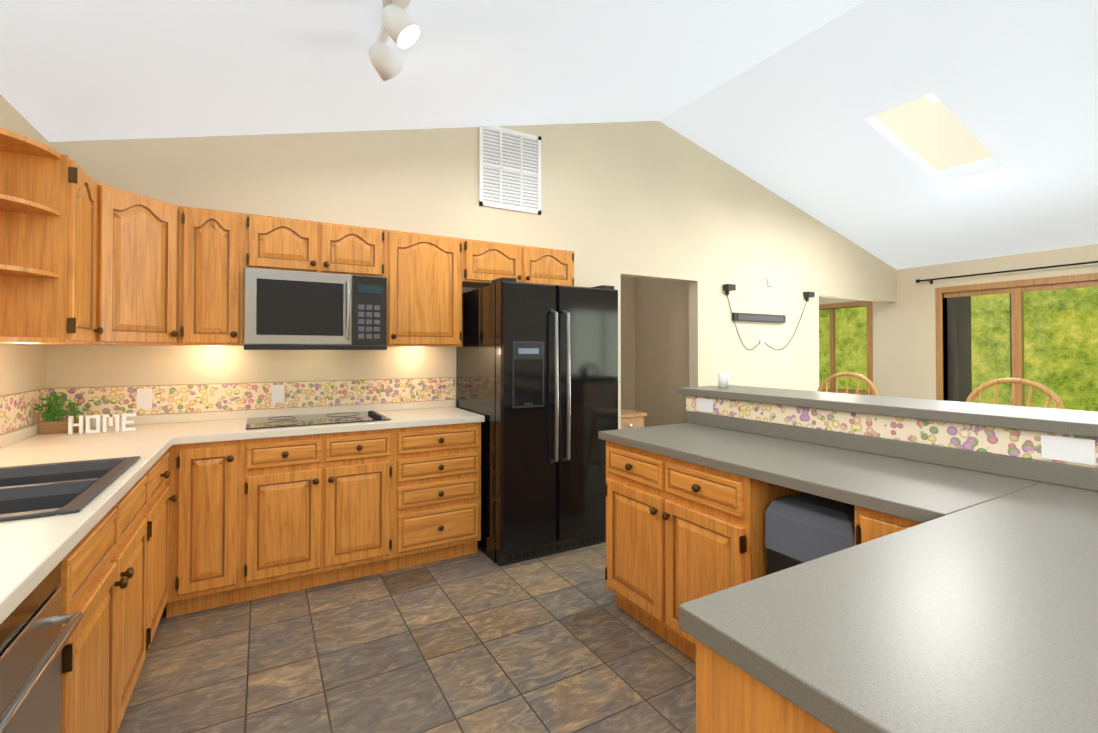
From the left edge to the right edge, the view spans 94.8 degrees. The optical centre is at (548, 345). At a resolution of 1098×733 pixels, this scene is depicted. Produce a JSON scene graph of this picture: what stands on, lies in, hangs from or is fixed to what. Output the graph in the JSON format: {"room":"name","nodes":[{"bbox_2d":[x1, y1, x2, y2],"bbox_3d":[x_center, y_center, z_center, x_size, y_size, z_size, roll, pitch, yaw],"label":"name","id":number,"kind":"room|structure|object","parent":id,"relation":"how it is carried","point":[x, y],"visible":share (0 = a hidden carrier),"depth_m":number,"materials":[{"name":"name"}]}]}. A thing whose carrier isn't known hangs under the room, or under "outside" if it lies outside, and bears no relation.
{"room":"kitchen","nodes":[
{"label":"kitchen","id":0,"kind":"room"},
{"bbox_2d":[0,94,51,434],"bbox_3d":[-1.440,0.108,0.371,0.123,2.470,5.310,0,-1,-30],"label":"wall","id":1,"kind":"structure","parent":0,"point":[25,370],"depth_m":2.43,"materials":[{"name":"paint"}]},
{"bbox_2d":[0,128,102,343],"bbox_3d":[-2.079,-0.388,2.000,0.367,0.760,0.653,0,-1,-30],"label":"upper cabinet","id":2,"kind":"object","parent":1,"relation":"attached to","point":[48,214],"visible":1,"depth_m":2.00,"materials":[{"name":"brown wood"}]},
{"bbox_2d":[117,542,695,732],"bbox_3d":[1.709,1.412,3.716,8.920,0.060,8.340,0,-1,-30],"label":"floor","id":3,"kind":"structure","parent":0,"point":[479,641],"depth_m":2.18,"materials":[{"name":"tile"}]},
{"bbox_2d":[0,562,83,732],"bbox_3d":[-1.198,0.911,0.758,0.636,0.872,0.612,0,-1,-30],"label":"dishwasher","id":4,"kind":"object","parent":3,"relation":"on","point":[34,637],"visible":0.71,"depth_m":1.01,"materials":[{"name":"silver metal"}]},
{"bbox_2d":[59,510,150,732],"bbox_3d":[-1.625,1.011,1.435,0.615,0.690,0.980,0,-1,-30],"label":"base cabinet","id":5,"kind":"object","parent":3,"relation":"on","point":[106,577],"depth_m":1.48,"materials":[{"name":"brown wood"}]},
{"bbox_2d":[107,445,174,641],"bbox_3d":[-1.996,0.925,2.099,0.626,0.876,0.539,0,-1,-30],"label":"base cabinet","id":6,"kind":"object","parent":3,"relation":"on","point":[154,491],"depth_m":2.25,"materials":[{"name":"brown wood"}]},
{"bbox_2d":[0,414,179,623],"bbox_3d":[-1.131,0.424,0.586,0.625,0.090,5.245,0,-1,-30],"label":"countertop","id":7,"kind":"structure","parent":6,"relation":"on","point":[34,552],"depth_m":1.66,"materials":[{"name":"beige laminate"}]},
{"bbox_2d":[34,392,93,434],"bbox_3d":[-2.514,0.348,2.617,0.220,0.208,0.116,0,-1,-30],"label":"potted plant","id":8,"kind":"object","parent":7,"relation":"on","point":[52,426],"visible":1,"depth_m":2.59,"materials":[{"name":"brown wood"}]},
{"bbox_2d":[0,456,140,521],"bbox_3d":[-1.646,0.527,1.514,0.536,0.196,0.766,0,-1,-30],"label":"sink","id":9,"kind":"object","parent":7,"relation":"in","point":[38,490],"visible":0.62,"depth_m":1.57,"materials":[{"name":"grey metal"}]},
{"bbox_2d":[68,413,135,433],"bbox_3d":[-2.320,0.407,2.625,0.266,0.090,0.025,0,-1,-30],"label":"home sign","id":10,"kind":"object","parent":7,"relation":"on","point":[72,424],"visible":1,"depth_m":2.62,"materials":[{"name":"white paint"}]},
{"bbox_2d":[243,434,326,601],"bbox_3d":[-1.583,0.936,2.987,0.390,0.876,0.615,0,-1,-30],"label":"base cabinet","id":11,"kind":"object","parent":3,"relation":"on","point":[285,478],"depth_m":2.73,"materials":[{"name":"brown wood"}]},
{"bbox_2d":[327,428,398,583],"bbox_3d":[-1.244,0.938,3.180,0.390,0.876,0.615,0,-1,-30],"label":"base cabinet","id":12,"kind":"object","parent":3,"relation":"on","point":[363,466],"depth_m":2.93,"materials":[{"name":"brown wood"}]},
{"bbox_2d":[172,400,484,444],"bbox_3d":[-1.285,0.454,3.155,1.640,0.090,0.625,0,-1,-30],"label":"countertop","id":13,"kind":"structure","parent":12,"relation":"on","point":[191,428],"depth_m":3.05,"materials":[{"name":"beige laminate"}]},
{"bbox_2d":[246,411,390,429],"bbox_3d":[-1.415,0.444,3.102,0.760,0.027,0.500,0,-1,-30],"label":"cooktop","id":14,"kind":"object","parent":13,"relation":"in","point":[302,420],"visible":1,"depth_m":3.05,"materials":[{"name":"black glass"}]},
{"bbox_2d":[399,422,480,568],"bbox_3d":[-0.831,0.941,3.414,0.560,0.876,0.615,0,-1,-30],"label":"base cabinet","id":15,"kind":"object","parent":3,"relation":"on","point":[440,465],"depth_m":3.15,"materials":[{"name":"brown wood"}]},
{"bbox_2d":[456,277,617,566],"bbox_3d":[-0.084,0.481,3.660,0.913,1.800,0.905,0,-1,-30],"label":"fridge","id":16,"kind":"object","parent":3,"relation":"on","point":[536,375],"visible":0.94,"depth_m":3.29,"materials":[{"name":"black metal"}]},
{"bbox_2d":[605,441,656,633],"bbox_3d":[0.671,0.931,2.595,0.639,0.876,0.457,0,-1,-30],"label":"base cabinet","id":17,"kind":"object","parent":3,"relation":"on","point":[631,473],"depth_m":2.43,"materials":[{"name":"brown wood"}]},
{"bbox_2d":[621,409,646,428],"bbox_3d":[0.715,1.044,5.165,0.440,0.710,0.405,0,-1,-30],"label":"stand","id":18,"kind":"object","parent":3,"relation":"on","point":[631,419],"visible":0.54,"depth_m":5.06,"materials":[{"name":"brown wood"}]},
{"bbox_2d":[657,454,804,650],"bbox_3d":[0.894,0.927,2.203,0.639,0.876,0.445,0,-1,-30],"label":"base cabinet","id":19,"kind":"object","parent":3,"relation":"on","point":[678,532],"depth_m":2.04,"materials":[{"name":"brown wood"}]},
{"bbox_2d":[681,630,836,732],"bbox_3d":[0.800,0.910,0.801,0.947,0.876,0.600,0,-1,-30],"label":"base cabinet","id":20,"kind":"object","parent":3,"relation":"on","point":[728,699],"depth_m":0.76,"materials":[{"name":"brown wood"}]},
{"bbox_2d":[598,385,1097,732],"bbox_3d":[1.019,0.357,1.467,2.015,0.244,2.950,0,-1,-30],"label":"countertop","id":21,"kind":"structure","parent":20,"relation":"on","point":[969,604],"depth_m":0.96,"materials":[{"name":"grey laminate"}]},
{"bbox_2d":[718,373,728,387],"bbox_3d":[1.040,0.210,3.005,0.064,0.085,0.062,0,-1,-30],"label":"candle jar","id":22,"kind":"object","parent":21,"relation":"on","point":[723,380],"visible":1,"depth_m":2.98,"materials":[{"name":"white glass"}]},
{"bbox_2d":[765,493,854,574],"bbox_3d":[1.095,0.959,1.842,0.505,0.801,0.326,0,-1,-30],"label":"trash can","id":23,"kind":"object","parent":3,"relation":"on","point":[802,528],"visible":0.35,"depth_m":1.75,"materials":[{"name":"grey plastic"}]},
{"bbox_2d":[817,372,878,395],"bbox_3d":[1.670,0.771,3.023,0.472,1.210,0.472,0,-1,-30],"label":"bar chair","id":24,"kind":"object","parent":3,"relation":"on","point":[856,375],"visible":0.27,"depth_m":3.12,"materials":[{"name":"brown wood"}]},
{"bbox_2d":[855,506,920,545],"bbox_3d":[1.258,0.919,1.562,0.639,0.876,0.270,0,-1,-30],"label":"base cabinet","id":25,"kind":"object","parent":3,"relation":"on","point":[870,525],"depth_m":1.47,"materials":[{"name":"brown wood"}]},
{"bbox_2d":[966,378,1064,408],"bbox_3d":[2.064,0.763,2.350,0.495,1.210,0.495,0,-1,-30],"label":"bar chair","id":26,"kind":"object","parent":3,"relation":"on","point":[1053,396],"visible":0.17,"depth_m":2.44,"materials":[{"name":"brown wood"}]},
{"bbox_2d":[48,121,899,428],"bbox_3d":[1.034,-0.404,4.924,8.920,3.600,0.150,0,-1,-30],"label":"wall","id":27,"kind":"structure","parent":0,"point":[664,230],"depth_m":4.35,"materials":[{"name":"paint"}]},
{"bbox_2d":[25,182,182,345],"bbox_3d":[-2.283,-0.381,2.609,0.615,0.760,0.605,0,-1,-30],"label":"upper cabinet","id":28,"kind":"object","parent":27,"relation":"attached to","point":[137,264],"visible":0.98,"depth_m":2.52,"materials":[{"name":"brown wood"}]},
{"bbox_2d":[137,389,151,408],"bbox_3d":[-2.338,0.310,2.917,0.070,0.115,0.005,0,-1,-30],"label":"electrical outlet plate","id":29,"kind":"object","parent":27,"relation":"attached to","point":[144,396],"depth_m":2.91,"materials":[{"name":"white plastic"}]},
{"bbox_2d":[178,206,245,345],"bbox_3d":[-1.958,-0.377,2.950,0.303,0.760,0.335,0,-1,-30],"label":"upper cabinet","id":30,"kind":"object","parent":27,"relation":"attached to","point":[212,243],"depth_m":2.81,"materials":[{"name":"brown wood"}]},
{"bbox_2d":[272,385,283,402],"bbox_3d":[-1.747,0.314,3.253,0.070,0.115,0.005,0,-1,-30],"label":"electrical outlet plate","id":31,"kind":"object","parent":27,"relation":"attached to","point":[277,390],"depth_m":3.25,"materials":[{"name":"white plastic"}]},
{"bbox_2d":[246,214,321,272],"bbox_3d":[-1.654,-0.598,3.125,0.395,0.315,0.335,0,-1,-30],"label":"upper cabinet","id":32,"kind":"object","parent":27,"relation":"attached to","point":[276,243],"depth_m":2.98,"materials":[{"name":"brown wood"}]},
{"bbox_2d":[244,267,386,349],"bbox_3d":[-1.454,-0.201,3.165,0.778,0.463,0.454,0,-1,-30],"label":"over-the-range microwave","id":33,"kind":"object","parent":32,"relation":"attached to","point":[291,310],"visible":1,"depth_m":2.98,"materials":[{"name":"silver metal"}]},
{"bbox_2d":[322,222,389,277],"bbox_3d":[-1.311,-0.595,3.320,0.395,0.315,0.335,0,-1,-30],"label":"upper cabinet","id":34,"kind":"object","parent":27,"relation":"attached to","point":[346,249],"depth_m":3.18,"materials":[{"name":"brown wood"}]},
{"bbox_2d":[386,230,465,346],"bbox_3d":[-0.911,-0.370,3.545,0.525,0.760,0.335,0,-1,-30],"label":"upper cabinet","id":35,"kind":"object","parent":27,"relation":"attached to","point":[429,277],"depth_m":3.40,"materials":[{"name":"brown wood"}]},
{"bbox_2d":[466,239,525,287],"bbox_3d":[-0.481,-0.597,3.792,0.465,0.300,0.335,0,-1,-30],"label":"upper cabinet","id":36,"kind":"object","parent":27,"relation":"attached to","point":[486,261],"depth_m":3.65,"materials":[{"name":"brown wood"}]},
{"bbox_2d":[479,126,540,214],"bbox_3d":[-0.306,-1.419,4.088,0.550,0.650,0.012,0,-1,-30],"label":"air vent","id":37,"kind":"object","parent":27,"relation":"in","point":[509,169],"visible":0.96,"depth_m":4.08,"materials":[{"name":"white metal"}]},
{"bbox_2d":[526,246,573,285],"bbox_3d":[-0.076,-0.595,4.022,0.465,0.300,0.335,0,-1,-30],"label":"upper cabinet","id":38,"kind":"object","parent":27,"relation":"attached to","point":[543,265],"depth_m":3.88,"materials":[{"name":"brown wood"}]},
{"bbox_2d":[723,284,814,349],"bbox_3d":[2.485,-0.287,5.628,1.470,0.688,0.070,0,-1,-30],"label":"bracket","id":39,"kind":"object","parent":27,"relation":"attached to","point":[727,288],"visible":0.96,"depth_m":5.53,"materials":[{"name":"black"}]},
{"bbox_2d":[767,278,773,285],"bbox_3d":[2.486,-0.705,5.662,0.090,0.080,0.020,0,-1,-30],"label":"switch","id":40,"kind":"object","parent":27,"relation":"attached to","point":[770,282],"visible":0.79,"depth_m":5.65,"materials":[{"name":"white plastic"}]},
{"bbox_2d":[819,301,872,394],"bbox_3d":[4.417,0.056,7.860,0.132,1.400,1.250,0,-1,-30],"label":"window","id":41,"kind":"structure","parent":27,"relation":"in","point":[831,317],"depth_m":7.62,"materials":[{"name":"brown wood"}]},
{"bbox_2d":[0,0,1097,269],"bbox_3d":[1.709,-1.641,3.752,8.920,1.446,8.340,0,-1,-30],"label":"ceiling","id":42,"kind":"structure","parent":0,"point":[900,134],"depth_m":3.37,"materials":[{"name":"paint"}]},
{"bbox_2d":[368,0,420,80],"bbox_3d":[-0.643,-1.395,2.182,0.174,0.210,0.840,0,-1,-30],"label":"track light","id":43,"kind":"object","parent":42,"relation":"attached to","point":[400,27],"visible":1,"depth_m":2.21,"materials":[{"name":"white paint"}]},
{"bbox_2d":[696,398,712,412],"bbox_3d":[0.881,0.339,2.856,0.005,0.075,0.120,0,-1,-30],"label":"electrical outlet plate","id":44,"kind":"object","parent":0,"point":[702,404],"depth_m":2.85,"materials":[{"name":"white plastic"}]},
{"bbox_2d":[900,244,1097,400],"bbox_3d":[6.209,0.159,4.719,0.120,2.470,5.310,0,-1,-30],"label":"wall","id":45,"kind":"structure","parent":0,"point":[917,300],"depth_m":6.62,"materials":[{"name":"paint"}]},
{"bbox_2d":[915,261,1097,283],"bbox_3d":[5.770,-0.857,5.264,0.112,0.074,3.430,0,-1,-30],"label":"curtain rod","id":46,"kind":"object","parent":45,"relation":"attached to","point":[931,280],"visible":1,"depth_m":5.90,"materials":[{"name":"black metal"}]},
{"bbox_2d":[935,273,1097,410],"bbox_3d":[5.872,0.318,5.296,0.132,2.165,3.060,0,-1,-30],"label":"window","id":47,"kind":"structure","parent":45,"relation":"attached to","point":[1014,289],"depth_m":5.95,"materials":[{"name":"brown wood"}]},
{"bbox_2d":[1041,434,1095,464],"bbox_3d":[1.613,0.324,1.569,0.005,0.075,0.120,0,-1,-30],"label":"electrical outlet plate","id":48,"kind":"object","parent":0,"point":[1075,450],"depth_m":1.56,"materials":[{"name":"white plastic"}]},
{"label":"outside","id":49,"kind":"structure","parent":0,"visible":0},
{"bbox_2d":[819,286,1097,411],"bbox_3d":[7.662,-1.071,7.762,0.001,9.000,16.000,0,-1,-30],"label":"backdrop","id":50,"kind":"structure","parent":49,"point":[1060,350],"depth_m":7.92,"materials":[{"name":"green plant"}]},
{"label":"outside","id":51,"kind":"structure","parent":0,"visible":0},
{"bbox_2d":[947,296,971,401],"bbox_3d":[5.687,-0.149,7.077,0.400,3.260,0.240,0,-1,-30],"label":"column","id":52,"kind":"structure","parent":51,"point":[962,329],"depth_m":6.96,"materials":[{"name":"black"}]}
]}

